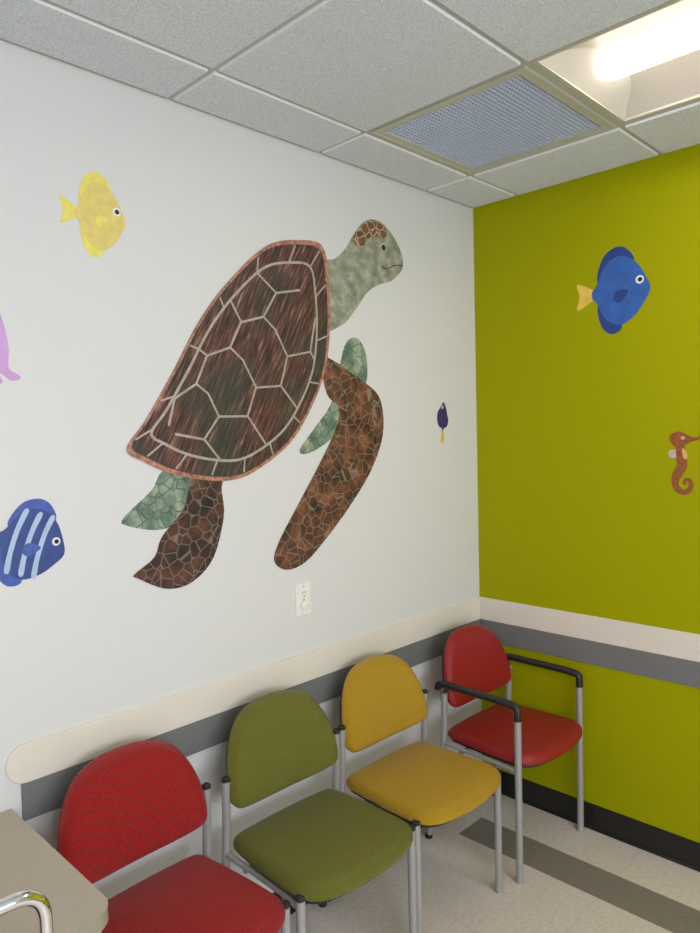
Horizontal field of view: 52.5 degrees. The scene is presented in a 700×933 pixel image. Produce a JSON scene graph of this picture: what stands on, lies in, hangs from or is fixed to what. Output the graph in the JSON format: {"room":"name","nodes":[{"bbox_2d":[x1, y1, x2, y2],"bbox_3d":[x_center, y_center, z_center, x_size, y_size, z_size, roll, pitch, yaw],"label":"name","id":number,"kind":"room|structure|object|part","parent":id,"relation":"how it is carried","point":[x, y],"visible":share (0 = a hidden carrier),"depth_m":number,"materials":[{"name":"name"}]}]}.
{"room":"pediatric waiting room","nodes":[
{"label":"pediatric waiting room","id":0,"kind":"room"},
{"bbox_2d":[0,39,481,899],"bbox_3d":[-0.946,0.160,1.818,0.100,2.950,4.500,1,4,44],"label":"wall","id":1,"kind":"structure","parent":0,"point":[94,344],"depth_m":2.17,"materials":[{"name":"white paint"}]},
{"bbox_2d":[0,315,20,383],"bbox_3d":[-0.944,-0.364,1.734,0.002,0.323,0.260,1,4,44],"label":"sticker","id":2,"kind":"object","parent":1,"relation":"attached to","point":[4,348],"visible":1,"depth_m":1.80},
{"bbox_2d":[0,499,64,586],"bbox_3d":[-0.857,0.198,1.837,0.003,0.221,0.238,1,4,44],"label":"sticker","id":3,"kind":"object","parent":1,"relation":"attached to","point":[32,542],"visible":1,"depth_m":1.86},
{"bbox_2d":[59,172,124,257],"bbox_3d":[-0.709,-0.698,1.965,0.003,0.236,0.188,1,4,44],"label":"sticker","id":4,"kind":"object","parent":1,"relation":"attached to","point":[99,214],"visible":1,"depth_m":1.97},
{"bbox_2d":[5,596,479,783],"bbox_3d":[-0.135,0.721,2.582,0.007,0.105,2.138,1,4,44],"label":"trim","id":5,"kind":"structure","parent":1,"relation":"attached to","point":[35,759],"depth_m":2.26,"materials":[{"name":"beige laminate"}]},
{"bbox_2d":[21,619,479,820],"bbox_3d":[-0.120,0.822,2.600,0.006,0.099,2.101,1,4,44],"label":"trim","id":6,"kind":"structure","parent":1,"relation":"attached to","point":[45,794],"depth_m":2.26,"materials":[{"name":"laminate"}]},
{"bbox_2d":[121,219,402,588],"bbox_3d":[-0.218,-0.290,2.474,0.005,1.306,1.282,1,4,44],"label":"sticker","id":7,"kind":"object","parent":1,"relation":"attached to","point":[251,371],"visible":1,"depth_m":2.41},
{"bbox_2d":[295,582,310,616],"bbox_3d":[-0.163,0.475,2.539,0.018,0.117,0.071,1,4,44],"label":"wall outlet","id":8,"kind":"object","parent":1,"relation":"attached to","point":[302,591],"visible":1,"depth_m":2.53,"materials":[{"name":"white plastic"}]},
{"bbox_2d":[300,589,306,598],"bbox_3d":[-0.166,0.456,2.539,0.004,0.033,0.033,1,4,44],"label":"socket","id":9,"kind":"object","parent":8,"relation":"attached to","point":[303,592],"depth_m":2.54,"materials":[{"name":"white plastic"}]},
{"bbox_2d":[300,600,308,609],"bbox_3d":[-0.161,0.495,2.538,0.013,0.035,0.035,1,4,44],"label":"socket","id":10,"kind":"object","parent":8,"relation":"attached to","point":[304,604],"depth_m":2.53,"materials":[{"name":"white plastic"}]},
{"bbox_2d":[437,402,447,442],"bbox_3d":[0.408,-0.192,3.115,0.003,0.181,0.080,1,4,44],"label":"sticker","id":11,"kind":"object","parent":1,"relation":"attached to","point":[442,418],"visible":1,"depth_m":3.11,"materials":[{"name":"purple paper"}]},
{"bbox_2d":[0,0,699,207],"bbox_3d":[0.447,-1.179,0.349,4.100,0.301,4.500,1,4,44],"label":"ceiling","id":12,"kind":"structure","parent":0,"point":[318,76],"depth_m":1.90,"materials":[{"name":"tile"}]},
{"bbox_2d":[370,65,615,174],"bbox_3d":[0.481,-1.191,2.389,0.587,0.117,0.587,1,4,44],"label":"ceiling vent","id":13,"kind":"object","parent":12,"relation":"in","point":[518,113],"visible":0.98,"depth_m":2.37,"materials":[{"name":"metal"}]},
{"bbox_2d":[532,0,699,123],"bbox_3d":[1.134,-1.179,1.749,1.197,0.111,0.587,1,4,44],"label":"ceiling light","id":14,"kind":"object","parent":12,"relation":"attached to","point":[648,63],"visible":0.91,"depth_m":2.05,"materials":[{"name":"paint"}]},
{"bbox_2d":[594,12,699,80],"bbox_3d":[1.134,-1.169,1.749,1.067,0.030,0.172,1,4,44],"label":"diffuser","id":15,"kind":"object","parent":14,"relation":"attached to","point":[680,37],"depth_m":1.99,"materials":[{"name":"white plastic"}]},
{"bbox_2d":[278,794,699,932],"bbox_3d":[0.520,1.694,0.421,4.000,0.050,4.400,1,4,44],"label":"floor","id":16,"kind":"structure","parent":0,"point":[588,881],"depth_m":2.62,"materials":[{"name":"beige tile"}]},
{"bbox_2d":[0,890,53,932],"bbox_3d":[-0.829,1.204,1.268,0.432,0.913,0.470,1,4,44],"label":"desk chair","id":17,"kind":"object","parent":16,"relation":"on","point":[38,901],"visible":1,"depth_m":1.25,"materials":[{"name":"silver metal"}]},
{"bbox_2d":[0,809,108,932],"bbox_3d":[-1.080,1.294,1.229,0.568,0.750,1.192,1,4,44],"label":"desk","id":18,"kind":"object","parent":16,"relation":"on","point":[28,861],"visible":1,"depth_m":1.52,"materials":[{"name":"beige laminate"}]},
{"bbox_2d":[56,740,290,932],"bbox_3d":[-0.462,1.200,1.839,0.521,0.846,0.491,1,4,42],"label":"chair","id":19,"kind":"object","parent":16,"relation":"on","point":[133,800],"visible":0.86,"depth_m":1.88,"materials":[{"name":"red fabric"}]},
{"bbox_3d":[-0.596,0.920,1.935,0.108,0.290,0.441,1,4,42],"label":"backrest","id":20,"kind":"part","parent":19,"relation":"part of","materials":[{"name":"red fabric"}]},
{"bbox_3d":[-0.435,1.160,1.806,0.438,0.053,0.459,1,4,42],"label":"seat","id":21,"kind":"part","parent":19,"relation":"part of","materials":[{"name":"red fabric"}]},
{"bbox_3d":[-0.452,1.271,2.145,0.121,0.655,0.026,1,4,42],"label":"leg","id":22,"kind":"part","parent":19,"relation":"part of","materials":[{"name":"silver metal"}]},
{"bbox_3d":[-0.167,1.383,1.895,0.026,0.436,0.026,1,4,42],"label":"leg","id":23,"kind":"part","parent":19,"relation":"part of","materials":[{"name":"silver metal"}]},
{"bbox_2d":[221,690,416,932],"bbox_3d":[-0.100,1.173,2.201,0.491,0.846,0.521,-4,4,-45],"label":"chair","id":24,"kind":"object","parent":16,"relation":"on","point":[324,846],"visible":1,"depth_m":2.18,"materials":[{"name":"green fabric"}]},
{"bbox_3d":[-0.399,1.268,2.184,0.026,0.655,0.121,-4,4,-45],"label":"leg","id":25,"kind":"part","parent":24,"relation":"part of","materials":[{"name":"silver metal"}]},
{"bbox_3d":[-0.247,1.182,2.032,0.028,0.030,0.338,-4,4,-45],"label":"rail","id":26,"kind":"part","parent":24,"relation":"part of","materials":[{"name":"silver metal"}]},
{"bbox_3d":[-0.228,0.892,2.304,0.441,0.290,0.108,-4,4,-45],"label":"backrest","id":27,"kind":"part","parent":24,"relation":"part of","materials":[{"name":"green fabric"}]},
{"bbox_3d":[-0.128,1.381,1.919,0.026,0.436,0.026,-4,4,-45],"label":"leg","id":28,"kind":"part","parent":24,"relation":"part of","materials":[{"name":"silver metal"}]},
{"bbox_3d":[-0.074,1.133,2.167,0.459,0.053,0.438,-4,4,-45],"label":"seat","id":29,"kind":"part","parent":24,"relation":"part of","materials":[{"name":"green fabric"}]},
{"bbox_3d":[-0.074,1.243,2.507,0.026,0.655,0.121,-4,4,-45],"label":"leg","id":30,"kind":"part","parent":24,"relation":"part of","materials":[{"name":"silver metal"}]},
{"bbox_3d":[0.197,1.356,2.242,0.026,0.436,0.026,-4,4,-45],"label":"leg","id":31,"kind":"part","parent":24,"relation":"part of","materials":[{"name":"silver metal"}]},
{"bbox_2d":[329,654,502,932],"bbox_3d":[0.245,1.146,2.554,0.491,0.846,0.521,-4,4,-45],"label":"chair","id":32,"kind":"object","parent":16,"relation":"on","point":[423,784],"visible":0.97,"depth_m":2.54,"materials":[{"name":"yellow fabric"}]},
{"bbox_3d":[-0.055,1.241,2.536,0.026,0.655,0.121,-4,4,-45],"label":"leg","id":33,"kind":"part","parent":32,"relation":"part of","materials":[{"name":"silver metal"}]},
{"bbox_3d":[0.097,1.156,2.385,0.028,0.030,0.338,-4,4,-45],"label":"rail","id":34,"kind":"part","parent":32,"relation":"part of","materials":[{"name":"silver metal"}]},
{"bbox_3d":[0.116,0.866,2.657,0.441,0.290,0.108,-4,4,-45],"label":"backrest","id":35,"kind":"part","parent":32,"relation":"part of","materials":[{"name":"yellow fabric"}]},
{"bbox_3d":[0.270,1.217,2.860,0.026,0.655,0.121,-4,4,-45],"label":"leg","id":36,"kind":"part","parent":32,"relation":"part of","materials":[{"name":"silver metal"}]},
{"bbox_3d":[0.217,1.354,2.272,0.026,0.436,0.026,-4,4,-45],"label":"leg","id":37,"kind":"part","parent":32,"relation":"part of","materials":[{"name":"silver metal"}]},
{"bbox_3d":[0.270,1.107,2.520,0.459,0.053,0.438,-4,4,-45],"label":"seat","id":38,"kind":"part","parent":32,"relation":"part of","materials":[{"name":"yellow fabric"}]},
{"bbox_3d":[0.541,1.330,2.596,0.026,0.436,0.026,-4,4,-45],"label":"leg","id":39,"kind":"part","parent":32,"relation":"part of","materials":[{"name":"silver metal"}]},
{"bbox_2d":[425,624,584,884],"bbox_3d":[0.658,1.117,2.935,0.502,0.846,0.521,-4,4,-44],"label":"armchair","id":40,"kind":"object","parent":16,"relation":"on","point":[475,663],"visible":1,"depth_m":2.89,"materials":[{"name":"red plastic"}]},
{"bbox_3d":[0.355,1.226,2.915,0.026,0.626,0.121,-4,4,-44],"label":"leg","id":41,"kind":"part","parent":40,"relation":"part of","materials":[{"name":"silver metal"}]},
{"bbox_3d":[0.530,0.836,3.038,0.441,0.290,0.108,-4,4,-44],"label":"backrest","id":42,"kind":"part","parent":40,"relation":"part of","materials":[{"name":"red plastic"}]},
{"bbox_3d":[0.488,0.902,2.756,0.030,0.071,0.402,-4,4,-44],"label":"armrest","id":43,"kind":"part","parent":40,"relation":"part of","materials":[{"name":"black plastic"}]},
{"bbox_3d":[0.508,1.127,2.760,0.028,0.030,0.345,-4,4,-44],"label":"rail","id":44,"kind":"part","parent":40,"relation":"part of","materials":[{"name":"silver metal"}]},
{"bbox_3d":[0.690,1.202,3.245,0.026,0.626,0.121,-4,4,-44],"label":"leg","id":45,"kind":"part","parent":40,"relation":"part of","materials":[{"name":"silver metal"}]},
{"bbox_3d":[0.683,1.077,2.901,0.459,0.053,0.438,-4,4,-44],"label":"seat","id":46,"kind":"part","parent":40,"relation":"part of","materials":[{"name":"red plastic"}]},
{"bbox_3d":[0.627,1.232,2.640,0.026,0.623,0.026,-4,4,-44],"label":"leg","id":47,"kind":"part","parent":40,"relation":"part of","materials":[{"name":"silver metal"}]},
{"bbox_3d":[0.826,0.878,3.082,0.030,0.071,0.394,-4,4,-44],"label":"armrest","id":48,"kind":"part","parent":40,"relation":"part of","materials":[{"name":"black plastic"}]},
{"bbox_3d":[0.962,1.207,2.969,0.026,0.623,0.026,-4,4,-44],"label":"leg","id":49,"kind":"part","parent":40,"relation":"part of","materials":[{"name":"silver metal"}]},
{"bbox_2d":[473,144,699,842],"bbox_3d":[2.057,0.077,1.949,4.000,2.950,0.100,1,4,44],"label":"wall","id":50,"kind":"structure","parent":0,"point":[580,511],"depth_m":2.90,"materials":[{"name":"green paint"}]},
{"bbox_2d":[480,597,699,661],"bbox_3d":[2.002,0.697,1.974,3.892,0.105,0.007,1,4,44],"label":"trim","id":51,"kind":"structure","parent":50,"relation":"attached to","point":[657,640],"depth_m":2.94,"materials":[{"name":"beige plastic"}]},
{"bbox_2d":[480,619,699,688],"bbox_3d":[2.005,0.799,1.980,3.894,0.099,0.006,1,4,44],"label":"trim","id":52,"kind":"structure","parent":50,"relation":"attached to","point":[652,665],"depth_m":2.93,"materials":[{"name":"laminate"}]},
{"bbox_2d":[501,770,699,871],"bbox_3d":[2.023,1.500,2.008,3.884,0.105,0.016,1,4,44],"label":"baseboard","id":53,"kind":"structure","parent":50,"relation":"attached to","point":[683,851],"depth_m":2.93,"materials":[{"name":"black plastic"}]},
{"bbox_2d":[577,246,649,333],"bbox_3d":[1.040,-0.696,2.819,0.300,0.340,0.003,1,4,44],"label":"sticker","id":54,"kind":"object","parent":50,"relation":"attached to","point":[623,287],"visible":1,"depth_m":2.80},
{"bbox_2d":[668,432,699,494],"bbox_3d":[1.256,-0.012,2.658,0.125,0.238,0.004,1,4,44],"label":"sticker","id":55,"kind":"object","parent":50,"relation":"attached to","point":[678,439],"visible":1,"depth_m":2.67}
]}

